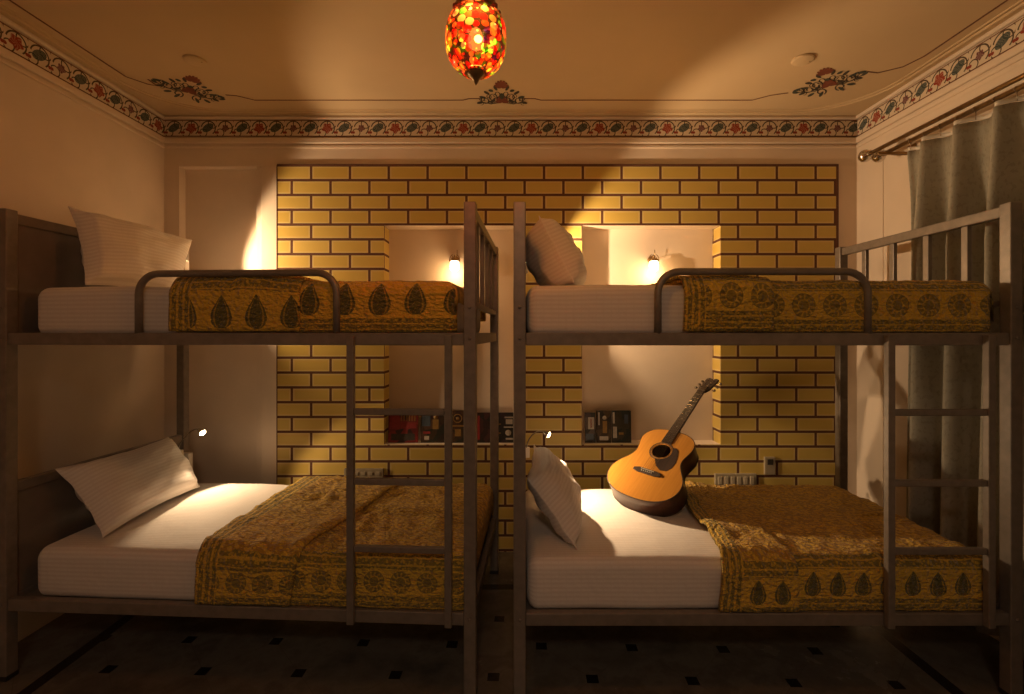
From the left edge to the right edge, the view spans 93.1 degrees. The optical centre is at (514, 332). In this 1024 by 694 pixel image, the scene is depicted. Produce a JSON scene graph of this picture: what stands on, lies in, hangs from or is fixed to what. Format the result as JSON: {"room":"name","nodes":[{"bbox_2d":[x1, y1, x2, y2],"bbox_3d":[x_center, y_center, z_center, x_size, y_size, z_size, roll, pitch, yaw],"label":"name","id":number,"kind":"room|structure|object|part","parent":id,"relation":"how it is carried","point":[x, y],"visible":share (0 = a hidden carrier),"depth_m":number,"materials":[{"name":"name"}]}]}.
{"room":"dormitory","nodes":[
{"label":"dormitory","id":0,"kind":"room"},
{"bbox_2d":[0,20,163,641],"bbox_3d":[-2.416,0.006,0.520,0.200,2.868,5.841,0,0,0],"label":"wall","id":1,"kind":"structure","parent":0,"point":[77,403],"depth_m":2.54,"materials":[{"name":"beige paint"}]},
{"bbox_2d":[0,17,1023,136],"bbox_3d":[-0.030,-1.347,0.396,4.568,0.108,5.592,0,0,0],"label":"trim","id":2,"kind":"structure","parent":1,"relation":"attached to","point":[1012,35],"depth_m":3.19,"materials":[{"name":"paint"}]},
{"bbox_2d":[0,9,1023,119],"bbox_3d":[-0.030,-1.416,0.401,4.572,0.023,5.603,0,0,0],"label":"trim","id":3,"kind":"structure","parent":1,"relation":"attached to","point":[1018,15],"depth_m":3.18,"materials":[{"name":"beige paint"}]},
{"bbox_2d":[0,0,1023,113],"bbox_3d":[-0.030,-1.427,0.395,4.478,0.016,5.497,0,0,0],"label":"trim","id":4,"kind":"structure","parent":1,"relation":"attached to","point":[1018,2],"depth_m":3.10,"materials":[{"name":"paint"}]},
{"bbox_2d":[164,144,856,551],"bbox_3d":[-0.030,0.006,3.315,4.572,2.868,0.252,0,0,0],"label":"wall","id":5,"kind":"structure","parent":0,"point":[350,214],"depth_m":3.19,"materials":[{"name":"yellow brick"}]},
{"bbox_2d":[261,166,275,483],"bbox_3d":[-1.618,0.171,3.207,0.105,2.539,0.032,0,0,0],"label":"trim","id":6,"kind":"structure","parent":5,"relation":"attached to","point":[268,173],"depth_m":3.19,"materials":[{"name":"beige paint"}]},
{"bbox_2d":[344,468,383,477],"bbox_3d":[-0.990,0.918,3.177,0.257,0.059,0.027,0,0,0],"label":"switchboard","id":7,"kind":"object","parent":5,"relation":"attached to","point":[359,472],"visible":0.7,"depth_m":3.17,"materials":[{"name":"beige plastic"}]},
{"bbox_2d":[388,415,418,442],"bbox_3d":[-0.748,0.634,3.252,0.198,0.199,0.031,0,0,0],"label":"book","id":8,"kind":"object","parent":5,"relation":"in","point":[401,428],"visible":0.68,"depth_m":3.24,"materials":[{"name":"red paper"}]},
{"bbox_2d":[421,416,443,442],"bbox_3d":[-0.551,0.634,3.252,0.158,0.199,0.031,0,0,0],"label":"book","id":9,"kind":"object","parent":5,"relation":"in","point":[432,427],"visible":0.71,"depth_m":3.24,"materials":[{"name":"black paper"}]},
{"bbox_2d":[449,251,459,271],"bbox_3d":[-0.406,-0.487,3.273,0.072,0.153,0.096,0,0,0],"label":"wall sconce","id":10,"kind":"object","parent":5,"relation":"attached to","point":[454,264],"visible":1,"depth_m":3.24,"materials":[{"name":"white glass"}]},
{"bbox_3d":[-0.406,-0.448,3.259,0.062,0.073,0.062,0,0,0],"label":"lamp shade","id":11,"kind":"part","parent":10,"relation":"part of","materials":[{"name":"white glass"}]},
{"bbox_2d":[452,410,463,442],"bbox_3d":[-0.362,0.627,3.252,0.162,0.212,0.032,0,0,0],"label":"book","id":12,"kind":"object","parent":5,"relation":"in","point":[457,415],"visible":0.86,"depth_m":3.24,"materials":[{"name":"black paper"}]},
{"bbox_2d":[477,412,489,442],"bbox_3d":[-0.211,0.634,3.252,0.101,0.199,0.031,0,0,0],"label":"book","id":13,"kind":"object","parent":5,"relation":"in","point":[483,418],"visible":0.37,"depth_m":3.24,"materials":[{"name":"red paper"}]},
{"bbox_2d":[499,412,512,442],"bbox_3d":[-0.062,0.634,3.252,0.165,0.199,0.031,0,0,0],"label":"book","id":14,"kind":"object","parent":5,"relation":"in","point":[505,418],"visible":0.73,"depth_m":3.24,"materials":[{"name":"black paper"}]},
{"bbox_2d":[584,412,595,442],"bbox_3d":[0.503,0.634,3.252,0.071,0.199,0.031,0,0,0],"label":"book","id":15,"kind":"object","parent":5,"relation":"in","point":[589,417],"visible":1,"depth_m":3.24,"materials":[{"name":"black paper"}]},
{"bbox_2d":[596,410,610,442],"bbox_3d":[0.594,0.627,3.252,0.098,0.212,0.032,0,0,0],"label":"book","id":16,"kind":"object","parent":5,"relation":"in","point":[603,417],"visible":1,"depth_m":3.24,"materials":[{"name":"black paper"}]},
{"bbox_2d":[611,410,630,442],"bbox_3d":[0.712,0.627,3.252,0.128,0.212,0.032,0,0,0],"label":"book","id":17,"kind":"object","parent":5,"relation":"in","point":[620,419],"visible":1,"depth_m":3.24,"materials":[{"name":"black paper"}]},
{"bbox_2d":[648,250,658,271],"bbox_3d":[0.933,-0.487,3.273,0.072,0.153,0.096,0,0,0],"label":"wall sconce","id":18,"kind":"object","parent":5,"relation":"attached to","point":[653,262],"visible":1,"depth_m":3.24,"materials":[{"name":"white glass"}]},
{"bbox_3d":[0.933,-0.448,3.259,0.062,0.073,0.062,0,0,0],"label":"lamp shade","id":19,"kind":"part","parent":18,"relation":"part of","materials":[{"name":"white glass"}]},
{"bbox_2d":[714,473,755,485],"bbox_3d":[1.444,0.964,3.177,0.270,0.086,0.027,0,0,0],"label":"switchboard","id":20,"kind":"object","parent":5,"relation":"attached to","point":[746,479],"visible":0.9,"depth_m":3.17,"materials":[{"name":"beige plastic"}]},
{"bbox_2d":[764,457,774,474],"bbox_3d":[1.669,0.870,3.180,0.069,0.115,0.021,0,0,0],"label":"wall socket","id":21,"kind":"object","parent":5,"relation":"attached to","point":[769,462],"visible":1,"depth_m":3.17,"materials":[{"name":"beige plastic"}]},
{"bbox_2d":[0,0,1023,115],"bbox_3d":[0.020,-1.478,0.545,5.272,0.100,5.891,0,0,0],"label":"ceiling","id":22,"kind":"structure","parent":0,"point":[252,49],"depth_m":2.45,"materials":[{"name":"paint"}]},
{"bbox_2d":[151,75,224,102],"bbox_3d":[-1.913,-1.425,2.844,0.312,0.002,0.324,0,0,0],"label":"trim","id":23,"kind":"structure","parent":22,"relation":"attached to","point":[189,89],"depth_m":2.83,"materials":[{"name":"paint"}]},
{"bbox_2d":[182,54,206,66],"bbox_3d":[-1.673,-1.421,2.536,0.110,0.014,0.110,0,0,0],"label":"cover plate","id":24,"kind":"object","parent":22,"relation":"attached to","point":[193,60],"visible":1,"depth_m":2.52,"materials":[{"name":"paint"}]},
{"bbox_2d":[445,0,505,84],"bbox_3d":[-0.114,-1.076,1.420,0.178,0.704,0.178,0,0,0],"label":"pendant lamp","id":25,"kind":"object","parent":22,"relation":"hanging from","point":[475,34],"visible":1,"depth_m":1.36,"materials":[{"name":"multicoloured glass"}]},
{"bbox_2d":[477,80,526,104],"bbox_3d":[-0.080,-1.426,2.886,0.313,0.001,0.305,0,0,0],"label":"trim","id":26,"kind":"structure","parent":22,"relation":"attached to","point":[501,99],"depth_m":2.94,"materials":[{"name":"paint"}]},
{"bbox_2d":[9,0,1007,100],"bbox_3d":[-0.028,-1.426,0.438,4.285,0.002,5.076,0,0,0],"label":"trim","id":27,"kind":"structure","parent":22,"relation":"attached to","point":[9,0],"depth_m":2.95,"materials":[{"name":"brown paint"}]},
{"bbox_2d":[791,53,814,65],"bbox_3d":[1.501,-1.421,2.527,0.110,0.014,0.110,0,0,0],"label":"cover plate","id":28,"kind":"object","parent":22,"relation":"attached to","point":[807,58],"visible":1,"depth_m":2.51,"materials":[{"name":"paint"}]},
{"bbox_2d":[792,68,867,96],"bbox_3d":[1.793,-1.425,2.765,0.312,0.002,0.324,0,0,0],"label":"trim","id":29,"kind":"structure","parent":22,"relation":"attached to","point":[828,82],"depth_m":2.75,"materials":[{"name":"paint"}]},
{"bbox_2d":[0,552,1023,693],"bbox_3d":[0.020,1.490,0.545,5.272,0.100,5.891,0,0,0],"label":"floor","id":30,"kind":"structure","parent":0,"point":[73,653],"depth_m":2.15,"materials":[{"name":"black tile"}]},
{"bbox_2d":[0,202,498,693],"bbox_3d":[-1.125,0.462,2.465,2.002,1.956,1.072,0,0,3],"label":"bunk bed","id":31,"kind":"object","parent":30,"relation":"on","point":[37,511],"visible":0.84,"depth_m":2.00,"materials":[{"name":"grey metal"}]},
{"bbox_3d":[-2.124,0.460,2.027,0.048,1.952,0.048,0,0,3],"label":"post","id":32,"kind":"part","parent":31,"relation":"part of","materials":[{"name":"grey paint"}]},
{"bbox_3d":[-2.098,1.128,2.526,0.028,0.050,0.952,0,0,3],"label":"rail","id":33,"kind":"part","parent":31,"relation":"part of","materials":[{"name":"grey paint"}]},
{"bbox_3d":[-2.098,-0.481,2.526,0.032,0.045,0.952,0,0,3],"label":"headboard rail","id":34,"kind":"part","parent":31,"relation":"part of","materials":[{"name":"metal"}]},
{"bbox_3d":[-2.098,-0.230,2.526,0.016,0.458,0.952,0,0,3],"label":"headboard panel","id":35,"kind":"part","parent":31,"relation":"part of","materials":[{"name":"grey laminate"}]},
{"bbox_3d":[-2.098,0.888,2.526,0.016,0.430,0.952,0,0,3],"label":"headboard panel","id":36,"kind":"part","parent":31,"relation":"part of","materials":[{"name":"grey laminate"}]},
{"bbox_3d":[-2.098,0.650,2.526,0.032,0.045,0.952,0,0,3],"label":"headboard rail","id":37,"kind":"part","parent":31,"relation":"part of","materials":[{"name":"grey paint"}]},
{"bbox_2d":[38,483,288,600],"bbox_3d":[-1.096,1.013,2.457,1.834,0.219,0.942,0,0,3],"label":"mattress","id":38,"kind":"object","parent":31,"relation":"on","point":[152,555],"visible":0.27,"depth_m":2.05,"materials":[{"name":"white fabric"}]},
{"bbox_2d":[55,437,199,536],"bbox_3d":[-1.905,0.741,2.470,0.257,0.305,0.700,0,0,0],"label":"pillow","id":39,"kind":"object","parent":38,"relation":"on","point":[116,489],"visible":1,"depth_m":2.31,"materials":[{"name":"white fabric"}]},
{"bbox_2d":[194,475,493,610],"bbox_3d":[-0.714,0.973,2.444,1.171,0.257,1.046,0,0,0],"label":"quilt","id":40,"kind":"object","parent":38,"relation":"on","point":[289,549],"visible":0.84,"depth_m":1.98,"materials":[{"name":"yellow fabric"}]},
{"bbox_3d":[-2.072,0.460,3.025,0.048,1.952,0.048,0,0,3],"label":"post","id":41,"kind":"part","parent":31,"relation":"part of","materials":[{"name":"grey paint"}]},
{"bbox_2d":[184,261,188,269],"bbox_3d":[-2.021,-0.390,2.946,0.056,0.100,0.046,0,0,0],"label":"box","id":42,"kind":"object","parent":31,"relation":"attached to","point":[186,267],"visible":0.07,"depth_m":2.94,"materials":[{"name":"white plastic"}]},
{"bbox_2d":[184,452,192,467],"bbox_3d":[-2.011,0.785,2.966,0.056,0.100,0.046,0,0,0],"label":"box","id":43,"kind":"object","parent":31,"relation":"attached to","point":[189,455],"visible":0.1,"depth_m":2.96,"materials":[{"name":"white plastic"}]},
{"bbox_2d":[178,428,206,454],"bbox_3d":[-1.931,0.662,2.884,0.248,0.206,0.045,0,0,23],"label":"reading lamp","id":44,"kind":"object","parent":31,"relation":"attached to","point":[201,432],"visible":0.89,"depth_m":2.85,"materials":[{"name":"white plastic"}]},
{"bbox_3d":[-1.150,1.128,1.974,1.902,0.050,0.032,0,0,3],"label":"rail","id":45,"kind":"part","parent":31,"relation":"part of","materials":[{"name":"metal"}]},
{"bbox_3d":[-1.150,0.024,1.974,1.902,0.050,0.032,0,0,3],"label":"rail","id":46,"kind":"part","parent":31,"relation":"part of","materials":[{"name":"grey metal"}]},
{"bbox_3d":[-1.131,-0.127,1.971,0.859,0.260,0.028,0,0,3],"label":"guard rail","id":47,"kind":"part","parent":31,"relation":"part of","materials":[{"name":"grey metal"}]},
{"bbox_2d":[38,286,479,332],"bbox_3d":[-1.118,-0.091,2.466,1.791,0.220,0.958,0,0,3],"label":"mattress","id":48,"kind":"object","parent":31,"relation":"on","point":[106,309],"visible":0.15,"depth_m":2.02,"materials":[{"name":"white fabric"}]},
{"bbox_2d":[68,206,191,286],"bbox_3d":[-1.901,-0.387,2.470,0.193,0.358,0.740,0,0,0],"label":"pillow","id":49,"kind":"object","parent":48,"relation":"on","point":[114,252],"visible":0.84,"depth_m":2.28,"materials":[{"name":"white fabric"}]},
{"bbox_2d":[168,276,485,331],"bbox_3d":[-0.792,-0.136,2.482,1.177,0.265,1.099,0,0,3],"label":"quilt","id":50,"kind":"object","parent":48,"relation":"on","point":[280,303],"visible":0.91,"depth_m":1.95,"materials":[{"name":"yellow fabric"}]},
{"bbox_3d":[-0.177,0.460,1.925,0.048,1.952,0.048,0,0,3],"label":"post","id":51,"kind":"part","parent":31,"relation":"part of","materials":[{"name":"grey paint"}]},
{"bbox_3d":[-0.150,-0.118,2.424,0.024,0.025,0.952,0,0,3],"label":"footboard rail","id":52,"kind":"part","parent":31,"relation":"part of","materials":[{"name":"grey metal"}]},
{"bbox_3d":[-0.150,1.128,2.424,0.028,0.050,0.952,0,0,3],"label":"rail","id":53,"kind":"part","parent":31,"relation":"part of","materials":[{"name":"grey metal"}]},
{"bbox_3d":[-0.150,0.024,2.424,0.028,0.050,0.952,0,0,3],"label":"rail","id":54,"kind":"part","parent":31,"relation":"part of","materials":[{"name":"grey metal"}]},
{"bbox_3d":[-0.150,-0.486,2.424,0.032,0.044,0.952,0,0,3],"label":"footboard rail","id":55,"kind":"part","parent":31,"relation":"part of","materials":[{"name":"metal"}]},
{"bbox_3d":[-0.124,0.460,2.923,0.048,1.952,0.048,0,0,3],"label":"post","id":56,"kind":"part","parent":31,"relation":"part of","materials":[{"name":"grey metal"}]},
{"bbox_2d":[513,202,1022,693],"bbox_3d":[0.993,0.462,2.415,2.002,1.956,1.072,0,0,0],"label":"bunk bed","id":57,"kind":"object","parent":30,"relation":"on","point":[1007,614],"visible":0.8,"depth_m":1.91,"materials":[{"name":"grey paint"}]},
{"bbox_3d":[0.018,0.460,1.925,0.048,1.952,0.048,0,0,0],"label":"post","id":58,"kind":"part","parent":57,"relation":"part of","materials":[{"name":"grey metal"}]},
{"bbox_2d":[526,430,550,457],"bbox_3d":[0.125,0.637,2.774,0.045,0.186,0.222,0,0,-40],"label":"reading lamp","id":59,"kind":"object","parent":57,"relation":"attached to","point":[546,433],"visible":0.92,"depth_m":2.77,"materials":[{"name":"white plastic"}]},
{"bbox_2d":[526,489,721,608],"bbox_3d":[0.971,1.013,2.399,1.845,0.219,0.918,0,0,0],"label":"mattress","id":60,"kind":"object","parent":57,"relation":"on","point":[624,558],"visible":0.35,"depth_m":1.96,"materials":[{"name":"white fabric"}]},
{"bbox_2d":[527,445,581,549],"bbox_3d":[0.190,0.751,2.339,0.262,0.287,0.655,0,0,7],"label":"pillow","id":61,"kind":"object","parent":60,"relation":"on","point":[554,489],"visible":1,"depth_m":2.13,"materials":[{"name":"white fabric"}]},
{"bbox_2d":[607,378,721,516],"bbox_3d":[0.867,0.597,2.754,0.409,0.636,0.878,0,0,39],"label":"acoustic guitar","id":62,"kind":"object","parent":60,"relation":"on","point":[650,480],"visible":1,"depth_m":2.54,"materials":[{"name":"orange wood"}]},
{"bbox_2d":[685,480,982,612],"bbox_3d":[1.358,0.974,2.394,1.111,0.258,0.990,0,0,0],"label":"quilt","id":63,"kind":"object","parent":60,"relation":"on","point":[783,548],"visible":0.86,"depth_m":1.95,"materials":[{"name":"yellow fabric"}]},
{"bbox_2d":[526,285,977,332],"bbox_3d":[0.971,-0.091,2.423,1.845,0.219,0.970,0,0,0],"label":"mattress","id":64,"kind":"object","parent":57,"relation":"on","point":[560,308],"visible":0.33,"depth_m":1.94,"materials":[{"name":"white fabric"}]},
{"bbox_2d":[526,216,586,285],"bbox_3d":[0.193,-0.374,2.368,0.312,0.353,0.611,0,0,9],"label":"pillow","id":65,"kind":"object","parent":64,"relation":"on","point":[553,257],"visible":0.84,"depth_m":2.14,"materials":[{"name":"white fabric"}]},
{"bbox_2d":[649,275,993,331],"bbox_3d":[1.286,-0.124,2.475,1.252,0.241,1.149,0,0,0],"label":"quilt","id":66,"kind":"object","parent":64,"relation":"on","point":[712,303],"visible":0.74,"depth_m":1.92,"materials":[{"name":"yellow fabric"}]},
{"bbox_3d":[0.981,-0.127,1.921,0.859,0.260,0.028,0,0,0],"label":"guard rail","id":67,"kind":"part","parent":57,"relation":"part of","materials":[{"name":"grey metal"}]},
{"bbox_3d":[0.993,1.128,1.923,1.902,0.050,0.032,0,0,0],"label":"rail","id":68,"kind":"part","parent":57,"relation":"part of","materials":[{"name":"metal"}]},
{"bbox_3d":[0.993,0.024,1.923,1.902,0.050,0.032,0,0,0],"label":"rail","id":69,"kind":"part","parent":57,"relation":"part of","materials":[{"name":"grey paint"}]},
{"bbox_3d":[1.968,0.460,2.925,0.048,1.952,0.048,0,0,0],"label":"post","id":70,"kind":"part","parent":57,"relation":"part of","materials":[{"name":"grey metal"}]},
{"bbox_3d":[1.968,-0.486,2.425,0.032,0.044,0.952,0,0,0],"label":"footboard rail","id":71,"kind":"part","parent":57,"relation":"part of","materials":[{"name":"grey paint"}]},
{"bbox_3d":[1.968,-0.118,2.425,0.024,0.025,0.952,0,0,0],"label":"footboard rail","id":72,"kind":"part","parent":57,"relation":"part of","materials":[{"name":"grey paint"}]},
{"bbox_3d":[1.968,0.460,1.925,0.048,1.952,0.048,0,0,0],"label":"post","id":73,"kind":"part","parent":57,"relation":"part of","materials":[{"name":"grey metal"}]},
{"bbox_2d":[857,16,1023,640],"bbox_3d":[2.407,0.006,0.520,0.300,2.868,5.841,0,0,0],"label":"wall","id":74,"kind":"structure","parent":0,"point":[883,188],"depth_m":2.98,"materials":[{"name":"beige paint"}]},
{"bbox_2d":[858,73,1023,161],"bbox_3d":[2.139,-1.033,1.895,0.236,0.086,1.991,0,0,0],"label":"curtain rod","id":75,"kind":"object","parent":74,"relation":"attached to","point":[866,155],"visible":0.83,"depth_m":2.40,"materials":[{"name":"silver metal"}]},
{"bbox_2d":[872,83,1023,161],"bbox_3d":[2.180,-1.033,1.897,0.153,0.086,1.995,0,0,0],"label":"curtain rod","id":76,"kind":"object","parent":74,"relation":"attached to","point":[876,158],"visible":0.61,"depth_m":2.38,"materials":[{"name":"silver metal"}]},
{"bbox_2d":[906,86,1023,659],"bbox_3d":[2.131,0.133,1.867,0.176,2.374,1.636,0,0,0],"label":"curtain","id":77,"kind":"object","parent":76,"relation":"hanging from","point":[977,168],"visible":0.59,"depth_m":2.29,"materials":[{"name":"grey fabric"}]},
{"bbox_2d":[876,63,1023,147],"bbox_3d":[2.259,-1.153,0.312,0.095,0.045,5.325,0,0,0],"label":"trim","id":78,"kind":"structure","parent":74,"relation":"attached to","point":[1018,70],"depth_m":2.43,"materials":[{"name":"beige paint"}]},
{"bbox_3d":[0.070,0.006,-2.475,5.172,2.868,0.150,0,0,0],"label":"wall","id":79,"kind":"structure","parent":0,"visible":0},
{"bbox_2d":[0,41,1023,147],"bbox_3d":[-0.030,-1.267,0.401,4.572,0.039,5.603,0,0,0],"label":"trim","id":80,"kind":"structure","parent":79,"relation":"attached to","point":[1019,48],"depth_m":3.19,"materials":[{"name":"beige paint"}]}
]}

